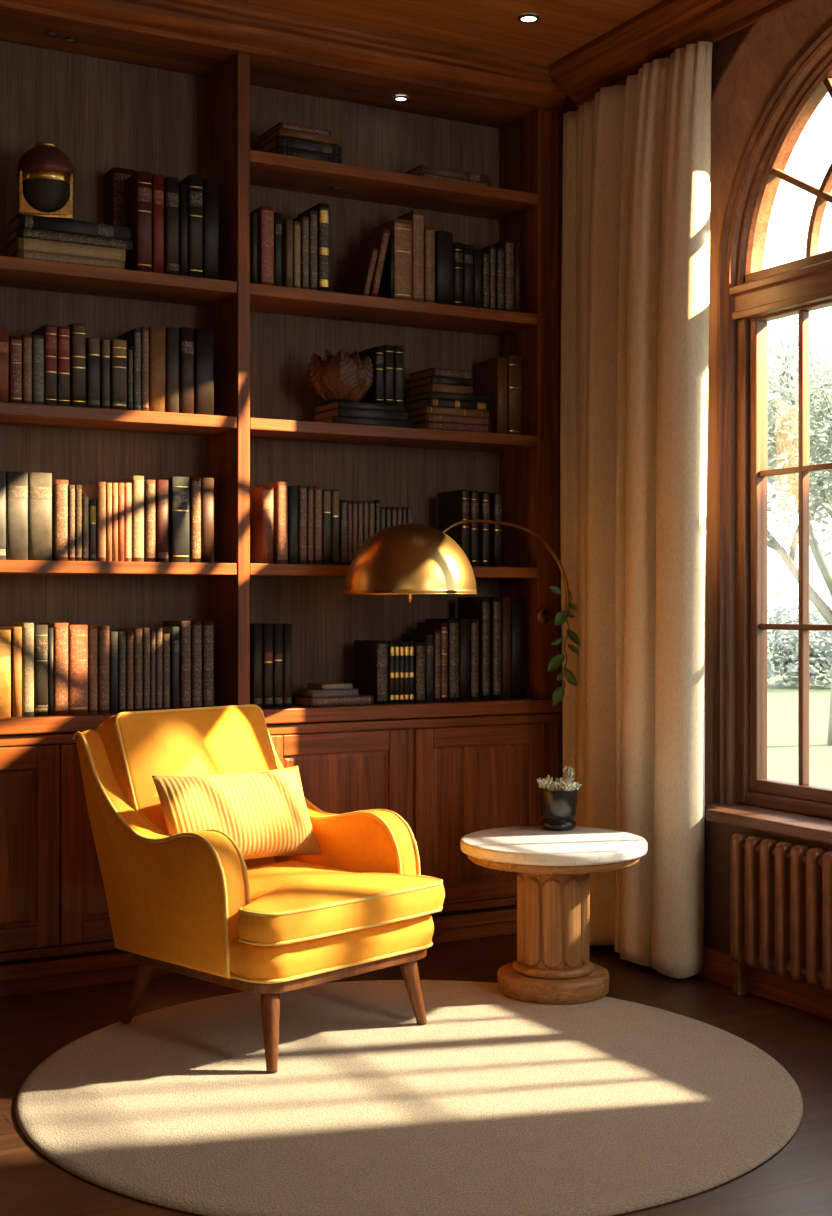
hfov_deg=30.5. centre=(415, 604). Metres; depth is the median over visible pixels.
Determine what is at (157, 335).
book
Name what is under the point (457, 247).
book
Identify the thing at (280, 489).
book
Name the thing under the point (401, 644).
book
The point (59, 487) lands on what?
book
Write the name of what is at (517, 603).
book
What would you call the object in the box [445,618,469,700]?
book
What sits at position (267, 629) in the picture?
book
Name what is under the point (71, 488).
book
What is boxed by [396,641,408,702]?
book
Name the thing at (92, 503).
book
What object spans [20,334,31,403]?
book
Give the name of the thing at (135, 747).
cushion
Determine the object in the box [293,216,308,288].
book
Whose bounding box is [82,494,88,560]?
book
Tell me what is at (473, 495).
book
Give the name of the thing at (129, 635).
book
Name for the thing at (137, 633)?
book
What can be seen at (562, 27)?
ceiling
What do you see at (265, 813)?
lumbar pillow
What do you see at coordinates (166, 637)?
book
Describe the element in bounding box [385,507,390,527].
book
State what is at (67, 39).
recessed light
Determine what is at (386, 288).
book
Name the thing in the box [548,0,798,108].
trim
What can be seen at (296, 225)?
book
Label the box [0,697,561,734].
countertop
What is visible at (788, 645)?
shrub
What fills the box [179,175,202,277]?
book
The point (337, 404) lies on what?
book
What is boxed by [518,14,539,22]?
recessed light
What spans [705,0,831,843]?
window
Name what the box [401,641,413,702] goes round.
book
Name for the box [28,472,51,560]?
book
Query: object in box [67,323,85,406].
book
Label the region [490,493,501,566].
book
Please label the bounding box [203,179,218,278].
book
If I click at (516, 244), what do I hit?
book
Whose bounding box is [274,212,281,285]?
book
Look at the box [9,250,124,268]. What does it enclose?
book
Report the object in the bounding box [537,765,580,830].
potted succulent
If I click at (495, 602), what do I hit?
book
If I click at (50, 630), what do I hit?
book
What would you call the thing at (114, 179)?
book
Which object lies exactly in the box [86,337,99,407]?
book
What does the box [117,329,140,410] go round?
book
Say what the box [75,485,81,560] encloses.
book
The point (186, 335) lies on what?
book
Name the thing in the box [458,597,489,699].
book
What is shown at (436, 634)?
book
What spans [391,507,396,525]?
book
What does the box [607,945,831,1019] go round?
baseboard
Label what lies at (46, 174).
globe
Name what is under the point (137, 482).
book
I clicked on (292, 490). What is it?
book
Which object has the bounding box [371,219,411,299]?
book
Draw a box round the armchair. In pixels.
[72,704,444,1071]
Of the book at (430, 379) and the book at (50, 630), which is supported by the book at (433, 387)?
the book at (430, 379)
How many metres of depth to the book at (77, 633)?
5.20 m
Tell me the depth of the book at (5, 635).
5.09 m
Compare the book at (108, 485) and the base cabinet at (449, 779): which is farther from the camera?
the base cabinet at (449, 779)
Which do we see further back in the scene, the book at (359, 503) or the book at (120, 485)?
the book at (359, 503)
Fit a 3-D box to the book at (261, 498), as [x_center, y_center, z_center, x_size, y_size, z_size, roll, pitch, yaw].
[-0.584,-0.290,5.642,0.044,0.280,0.198,0,0,-29]
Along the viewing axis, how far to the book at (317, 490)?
5.66 m
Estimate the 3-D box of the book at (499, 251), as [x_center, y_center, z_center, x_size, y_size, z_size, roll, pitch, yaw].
[0.291,-1.287,6.122,0.032,0.254,0.198,0,0,-29]
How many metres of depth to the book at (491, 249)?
6.02 m
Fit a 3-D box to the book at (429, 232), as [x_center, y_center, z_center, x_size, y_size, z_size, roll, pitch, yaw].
[0.010,-1.309,5.962,0.043,0.297,0.198,0,0,-29]
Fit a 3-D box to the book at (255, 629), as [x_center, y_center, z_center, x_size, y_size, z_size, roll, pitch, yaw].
[-0.618,0.222,5.617,0.036,0.306,0.198,0,0,-29]
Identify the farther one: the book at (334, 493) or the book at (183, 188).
the book at (334, 493)
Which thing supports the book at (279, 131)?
on the book at (281, 141)
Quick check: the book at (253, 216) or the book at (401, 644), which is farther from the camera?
the book at (401, 644)
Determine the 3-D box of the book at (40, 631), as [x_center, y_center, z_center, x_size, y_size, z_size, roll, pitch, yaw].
[-1.308,0.221,5.232,0.043,0.308,0.198,0,0,-29]
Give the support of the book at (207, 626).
on the countertop
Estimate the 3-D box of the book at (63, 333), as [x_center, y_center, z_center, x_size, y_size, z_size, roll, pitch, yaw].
[-1.243,-0.811,5.278,0.040,0.272,0.198,0,0,-29]
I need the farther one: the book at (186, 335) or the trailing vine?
the trailing vine
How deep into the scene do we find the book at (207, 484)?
5.45 m
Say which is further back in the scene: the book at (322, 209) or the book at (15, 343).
the book at (322, 209)
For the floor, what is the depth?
4.53 m
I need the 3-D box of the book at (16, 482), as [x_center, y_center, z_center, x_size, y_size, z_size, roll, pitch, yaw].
[-1.380,-0.298,5.199,0.069,0.296,0.198,0,0,-29]
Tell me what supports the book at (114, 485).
on the bookcase
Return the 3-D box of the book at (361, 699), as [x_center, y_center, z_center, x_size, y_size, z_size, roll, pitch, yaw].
[-0.309,0.358,5.730,0.264,0.034,0.148,0,0,-29]
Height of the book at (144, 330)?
0.297 m
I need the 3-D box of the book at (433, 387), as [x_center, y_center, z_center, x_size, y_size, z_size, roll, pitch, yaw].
[0.094,-0.839,6.003,0.179,0.032,0.207,0,0,-29]
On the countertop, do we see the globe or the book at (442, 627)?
the book at (442, 627)
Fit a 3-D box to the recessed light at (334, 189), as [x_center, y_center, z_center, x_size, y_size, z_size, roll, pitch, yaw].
[-0.311,-1.593,5.854,0.046,0.006,0.046,0,0,-29]
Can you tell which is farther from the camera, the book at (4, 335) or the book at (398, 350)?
the book at (398, 350)
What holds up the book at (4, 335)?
on the bookcase
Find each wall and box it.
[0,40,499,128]
[558,21,831,952]
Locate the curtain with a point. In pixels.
(635, 277)
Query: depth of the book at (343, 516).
5.71 m
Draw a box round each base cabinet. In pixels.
[0,731,181,996]
[266,712,559,943]
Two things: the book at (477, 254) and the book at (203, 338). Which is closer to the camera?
the book at (203, 338)
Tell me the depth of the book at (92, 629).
5.24 m
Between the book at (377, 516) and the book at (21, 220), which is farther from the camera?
the book at (377, 516)
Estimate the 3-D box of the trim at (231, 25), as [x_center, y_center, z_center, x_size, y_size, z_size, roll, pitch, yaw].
[-1.646,-2.039,4.828,5.149,0.119,0.150,0,0,-29]
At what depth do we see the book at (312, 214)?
5.64 m
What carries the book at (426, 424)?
on the bookcase
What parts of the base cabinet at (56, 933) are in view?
door, rail, rail, rail, rail, plinth moulding, door, rail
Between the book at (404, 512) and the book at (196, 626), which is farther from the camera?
the book at (404, 512)
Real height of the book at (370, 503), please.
0.242 m
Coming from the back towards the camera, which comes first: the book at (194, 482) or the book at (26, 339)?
the book at (194, 482)
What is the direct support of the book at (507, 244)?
on the bookcase
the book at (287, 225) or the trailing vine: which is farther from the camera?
the trailing vine
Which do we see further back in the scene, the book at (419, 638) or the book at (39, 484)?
the book at (419, 638)
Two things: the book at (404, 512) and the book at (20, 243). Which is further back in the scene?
the book at (404, 512)
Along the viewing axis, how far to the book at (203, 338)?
5.43 m
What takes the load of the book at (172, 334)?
on the bookcase
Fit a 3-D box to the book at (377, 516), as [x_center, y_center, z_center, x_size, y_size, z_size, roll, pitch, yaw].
[-0.187,-0.274,5.853,0.019,0.247,0.196,0,0,-29]
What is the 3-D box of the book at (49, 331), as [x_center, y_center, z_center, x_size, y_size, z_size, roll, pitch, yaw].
[-1.281,-0.812,5.253,0.040,0.274,0.198,0,0,-29]
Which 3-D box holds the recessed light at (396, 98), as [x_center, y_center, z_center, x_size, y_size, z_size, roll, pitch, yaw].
[-0.059,-1.976,5.959,0.059,0.006,0.059,0,0,-29]
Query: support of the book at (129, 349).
on the bookcase
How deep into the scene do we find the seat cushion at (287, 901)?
4.42 m
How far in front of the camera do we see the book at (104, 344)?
5.26 m
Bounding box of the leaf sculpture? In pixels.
[307,349,373,402]
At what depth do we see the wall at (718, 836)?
5.30 m
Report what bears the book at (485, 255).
on the bookcase
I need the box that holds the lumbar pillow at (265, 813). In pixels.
[152,766,320,859]
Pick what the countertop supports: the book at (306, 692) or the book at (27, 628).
the book at (27, 628)
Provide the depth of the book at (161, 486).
5.36 m
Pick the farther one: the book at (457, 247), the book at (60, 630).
the book at (457, 247)
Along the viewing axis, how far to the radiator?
4.88 m
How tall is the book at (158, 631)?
0.294 m
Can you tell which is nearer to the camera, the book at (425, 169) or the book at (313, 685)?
the book at (313, 685)
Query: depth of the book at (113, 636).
5.27 m
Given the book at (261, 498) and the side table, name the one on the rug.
the side table
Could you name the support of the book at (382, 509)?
on the bookcase
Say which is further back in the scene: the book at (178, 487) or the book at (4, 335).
the book at (178, 487)
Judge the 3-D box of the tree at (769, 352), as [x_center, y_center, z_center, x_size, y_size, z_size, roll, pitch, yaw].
[4.634,-1.659,24.709,5.429,6.543,6.751,0,0,37]
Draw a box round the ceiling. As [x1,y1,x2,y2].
[235,0,663,63]
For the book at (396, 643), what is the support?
on the countertop
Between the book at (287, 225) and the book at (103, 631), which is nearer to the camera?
the book at (103, 631)
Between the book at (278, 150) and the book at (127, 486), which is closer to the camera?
the book at (127, 486)
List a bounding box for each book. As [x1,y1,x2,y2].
[0,331,8,401]
[0,471,5,559]
[0,626,21,716]
[0,629,10,717]
[6,227,132,253]
[6,471,27,559]
[7,237,125,261]
[8,213,130,239]
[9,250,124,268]
[9,336,21,402]
[9,622,33,716]
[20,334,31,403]
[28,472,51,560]
[31,324,56,404]
[32,335,43,403]
[34,624,47,715]
[39,622,67,714]
[48,628,52,715]
[52,480,67,560]
[57,326,69,405]
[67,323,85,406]
[68,485,74,560]
[68,624,87,714]
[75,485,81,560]
[81,624,97,713]
[82,482,105,560]
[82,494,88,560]
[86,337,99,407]
[89,500,95,560]
[98,625,108,713]
[100,339,109,408]
[104,167,135,268]
[106,483,111,560]
[109,631,117,713]
[110,339,126,409]
[111,631,125,712]
[112,483,117,560]
[116,476,143,561]
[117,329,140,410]
[118,483,123,561]
[118,628,141,710]
[119,631,132,711]
[124,483,130,561]
[125,171,151,271]
[127,347,132,409]
[127,627,149,710]
[138,326,148,410]
[141,627,155,709]
[144,480,154,561]
[146,627,162,709]
[149,326,165,411]
[152,174,163,272]
[154,626,178,708]
[155,480,167,561]
[158,477,188,561]
[162,633,169,709]
[163,620,190,708]
[164,177,178,274]
[166,327,178,412]
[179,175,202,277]
[179,183,187,275]
[179,327,193,413]
[183,620,201,707]
[189,477,200,562]
[194,328,213,414]
[194,620,213,706]
[201,478,213,562]
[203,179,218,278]
[250,206,273,284]
[250,212,256,283]
[250,487,272,563]
[250,624,261,707]
[252,623,272,707]
[256,135,341,155]
[257,482,287,563]
[258,127,338,146]
[259,122,331,139]
[262,623,282,707]
[269,146,341,163]
[269,623,291,706]
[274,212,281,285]
[282,219,292,286]
[288,486,297,563]
[293,210,317,289]
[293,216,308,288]
[293,221,300,287]
[293,694,373,706]
[295,485,306,563]
[296,688,358,697]
[298,203,328,290]
[306,682,352,689]
[307,486,313,563]
[312,416,411,427]
[313,401,404,413]
[313,408,407,420]
[313,486,321,563]
[322,490,330,563]
[331,490,338,564]
[339,500,347,564]
[342,248,377,295]
[347,501,351,564]
[352,501,357,558]
[354,640,387,703]
[357,229,389,296]
[357,501,362,550]
[358,346,383,403]
[363,501,368,543]
[368,501,374,538]
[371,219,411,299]
[371,500,380,533]
[378,240,393,298]
[379,344,393,404]
[380,507,385,530]
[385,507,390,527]
[388,641,398,702]
[388,642,394,703]
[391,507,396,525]
[391,641,403,702]
[394,345,403,404]
[395,210,423,301]
[396,507,401,524]
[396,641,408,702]
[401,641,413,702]
[402,507,406,523]
[403,634,433,701]
[404,398,490,410]
[404,406,488,417]
[405,165,490,183]
[405,391,490,402]
[406,376,471,389]
[406,507,411,522]
[407,383,472,395]
[407,414,490,424]
[408,368,473,381]
[411,421,490,432]
[411,629,440,701]
[414,642,424,702]
[417,173,491,186]
[417,622,447,701]
[424,226,434,302]
[425,618,458,700]
[435,231,452,304]
[438,490,469,560]
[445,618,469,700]
[453,242,462,305]
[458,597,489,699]
[463,244,472,306]
[469,491,478,566]
[470,619,478,700]
[473,249,481,307]
[475,357,506,433]
[478,492,489,566]
[480,245,495,309]
[482,239,513,311]
[482,251,488,308]
[489,597,500,699]
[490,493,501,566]
[495,247,503,310]
[501,355,521,434]
[501,597,510,699]
[511,597,523,698]
[514,241,519,311]
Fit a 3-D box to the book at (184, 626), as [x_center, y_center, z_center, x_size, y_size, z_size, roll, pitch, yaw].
[-0.857,0.215,5.476,0.036,0.318,0.199,0,0,-29]
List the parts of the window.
sill, fanlight frame, fanlight rail, rail, rail, rail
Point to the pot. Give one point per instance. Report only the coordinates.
(558, 806)
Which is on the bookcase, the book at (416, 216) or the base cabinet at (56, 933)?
the book at (416, 216)
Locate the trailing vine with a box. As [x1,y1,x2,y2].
[547,586,579,704]
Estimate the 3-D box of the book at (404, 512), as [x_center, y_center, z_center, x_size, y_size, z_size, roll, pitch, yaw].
[-0.088,-0.263,5.907,0.016,0.224,0.195,0,0,-29]
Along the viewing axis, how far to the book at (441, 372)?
5.93 m
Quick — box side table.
[460,826,646,1004]
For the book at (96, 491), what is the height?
0.274 m
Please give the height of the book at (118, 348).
0.244 m
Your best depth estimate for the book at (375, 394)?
5.80 m
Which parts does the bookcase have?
shelf, shelf, shelf, shelf, shelf, shelf, shelf, panel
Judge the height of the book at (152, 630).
0.294 m
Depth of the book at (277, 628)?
5.57 m
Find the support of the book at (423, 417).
on the book at (426, 424)
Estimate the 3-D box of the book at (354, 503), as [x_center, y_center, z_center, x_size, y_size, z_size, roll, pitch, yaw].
[-0.273,-0.271,5.810,0.020,0.240,0.196,0,0,-29]
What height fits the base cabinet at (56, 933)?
0.872 m
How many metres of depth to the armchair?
4.54 m
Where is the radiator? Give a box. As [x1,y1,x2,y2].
[730,832,831,995]
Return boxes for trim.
[0,0,566,111]
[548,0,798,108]
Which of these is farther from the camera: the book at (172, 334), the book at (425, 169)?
the book at (425, 169)
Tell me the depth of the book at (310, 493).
5.63 m
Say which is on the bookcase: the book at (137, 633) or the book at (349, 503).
the book at (349, 503)
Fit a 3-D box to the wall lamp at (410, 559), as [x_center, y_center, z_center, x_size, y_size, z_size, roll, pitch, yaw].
[0.223,-0.121,5.615,1.067,0.392,0.481,0,0,-34]
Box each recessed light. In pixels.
[45,30,58,36]
[64,37,77,42]
[329,187,340,191]
[394,96,407,101]
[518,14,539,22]
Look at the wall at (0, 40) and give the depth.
5.86 m
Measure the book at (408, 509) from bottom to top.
0.225 m
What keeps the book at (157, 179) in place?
on the bookcase
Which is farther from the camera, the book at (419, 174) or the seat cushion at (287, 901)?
the book at (419, 174)
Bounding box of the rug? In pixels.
[15,980,802,1215]
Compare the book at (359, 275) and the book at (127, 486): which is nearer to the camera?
the book at (127, 486)
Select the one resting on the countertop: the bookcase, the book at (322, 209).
the bookcase
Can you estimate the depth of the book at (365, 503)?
5.75 m
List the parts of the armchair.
leg, arm, frame, leg, rail, seat, arm, leg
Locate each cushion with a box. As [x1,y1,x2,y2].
[98,707,275,832]
[238,861,444,942]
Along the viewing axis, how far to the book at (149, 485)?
5.34 m
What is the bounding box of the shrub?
[767,577,831,687]
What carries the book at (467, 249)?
on the bookcase
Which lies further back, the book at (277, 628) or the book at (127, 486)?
the book at (277, 628)
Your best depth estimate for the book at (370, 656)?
5.80 m
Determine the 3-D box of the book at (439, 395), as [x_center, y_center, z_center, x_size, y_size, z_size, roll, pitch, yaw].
[0.125,-0.810,6.025,0.273,0.024,0.205,0,0,-29]
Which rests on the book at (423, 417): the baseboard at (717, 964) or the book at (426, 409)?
the book at (426, 409)
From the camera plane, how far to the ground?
19.15 m
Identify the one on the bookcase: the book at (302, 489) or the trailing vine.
the book at (302, 489)
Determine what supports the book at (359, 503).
on the bookcase
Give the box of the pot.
[539,788,577,830]
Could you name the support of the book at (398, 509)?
on the bookcase
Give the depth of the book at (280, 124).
5.64 m
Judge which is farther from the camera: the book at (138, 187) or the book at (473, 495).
the book at (473, 495)
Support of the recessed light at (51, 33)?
attached to the bookcase
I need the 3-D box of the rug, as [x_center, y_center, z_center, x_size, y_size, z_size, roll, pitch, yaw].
[-0.018,1.291,4.197,2.100,0.018,2.100,0,0,-29]
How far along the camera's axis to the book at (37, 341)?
5.15 m
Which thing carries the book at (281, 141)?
on the book at (278, 150)
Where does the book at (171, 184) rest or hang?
on the bookcase
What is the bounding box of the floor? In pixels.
[0,934,831,1215]
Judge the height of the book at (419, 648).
0.229 m
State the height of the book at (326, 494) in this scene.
0.278 m
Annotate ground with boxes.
[767,630,831,787]
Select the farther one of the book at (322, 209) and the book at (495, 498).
the book at (495, 498)
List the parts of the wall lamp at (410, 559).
lamp shade, arm, wall plate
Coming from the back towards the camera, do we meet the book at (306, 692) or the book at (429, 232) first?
the book at (429, 232)
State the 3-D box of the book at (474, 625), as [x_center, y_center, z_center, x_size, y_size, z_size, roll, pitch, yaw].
[0.186,0.214,6.051,0.033,0.320,0.198,0,0,-29]
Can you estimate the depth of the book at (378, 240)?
5.78 m
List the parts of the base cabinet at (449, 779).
door, rail, rail, plinth moulding, rail, door, rail, rail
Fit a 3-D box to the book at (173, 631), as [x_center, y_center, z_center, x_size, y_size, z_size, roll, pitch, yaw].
[-0.892,0.226,5.465,0.027,0.297,0.197,0,0,-29]
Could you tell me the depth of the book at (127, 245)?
5.20 m
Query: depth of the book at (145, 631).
5.32 m
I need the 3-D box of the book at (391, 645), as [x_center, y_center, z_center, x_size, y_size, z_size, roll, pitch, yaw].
[-0.134,0.257,5.881,0.019,0.234,0.195,0,0,-29]
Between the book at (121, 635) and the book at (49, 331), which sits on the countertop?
the book at (121, 635)
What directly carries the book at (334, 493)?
on the bookcase
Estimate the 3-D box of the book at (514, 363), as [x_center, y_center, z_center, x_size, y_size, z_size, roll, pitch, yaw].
[0.361,-0.840,6.225,0.063,0.329,0.178,0,0,-29]
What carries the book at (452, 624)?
on the countertop
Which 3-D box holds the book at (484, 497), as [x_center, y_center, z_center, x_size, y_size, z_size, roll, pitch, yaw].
[0.232,-0.298,6.086,0.031,0.295,0.198,0,0,-29]
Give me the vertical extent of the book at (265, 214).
0.289 m
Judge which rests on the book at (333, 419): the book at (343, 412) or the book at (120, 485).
the book at (343, 412)
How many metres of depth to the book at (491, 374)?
6.12 m
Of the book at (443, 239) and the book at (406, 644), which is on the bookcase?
the book at (443, 239)
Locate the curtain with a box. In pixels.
[560,41,712,977]
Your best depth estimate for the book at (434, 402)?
5.94 m
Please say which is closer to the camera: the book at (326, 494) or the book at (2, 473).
the book at (2, 473)
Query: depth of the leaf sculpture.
5.67 m
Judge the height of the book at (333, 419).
0.028 m
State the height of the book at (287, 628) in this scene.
0.305 m
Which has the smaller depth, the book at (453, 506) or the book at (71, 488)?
the book at (71, 488)
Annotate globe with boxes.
[17,142,74,219]
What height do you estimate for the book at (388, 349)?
0.227 m
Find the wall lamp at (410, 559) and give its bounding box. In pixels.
[343,519,569,623]
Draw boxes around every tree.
[767,250,831,744]
[767,310,831,488]
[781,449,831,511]
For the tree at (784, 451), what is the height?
5.473 m
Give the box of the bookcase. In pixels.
[0,8,557,705]
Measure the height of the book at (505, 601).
0.407 m
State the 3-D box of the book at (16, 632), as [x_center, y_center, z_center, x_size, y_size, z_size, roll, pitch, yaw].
[-1.379,0.224,5.191,0.029,0.301,0.196,0,0,-29]

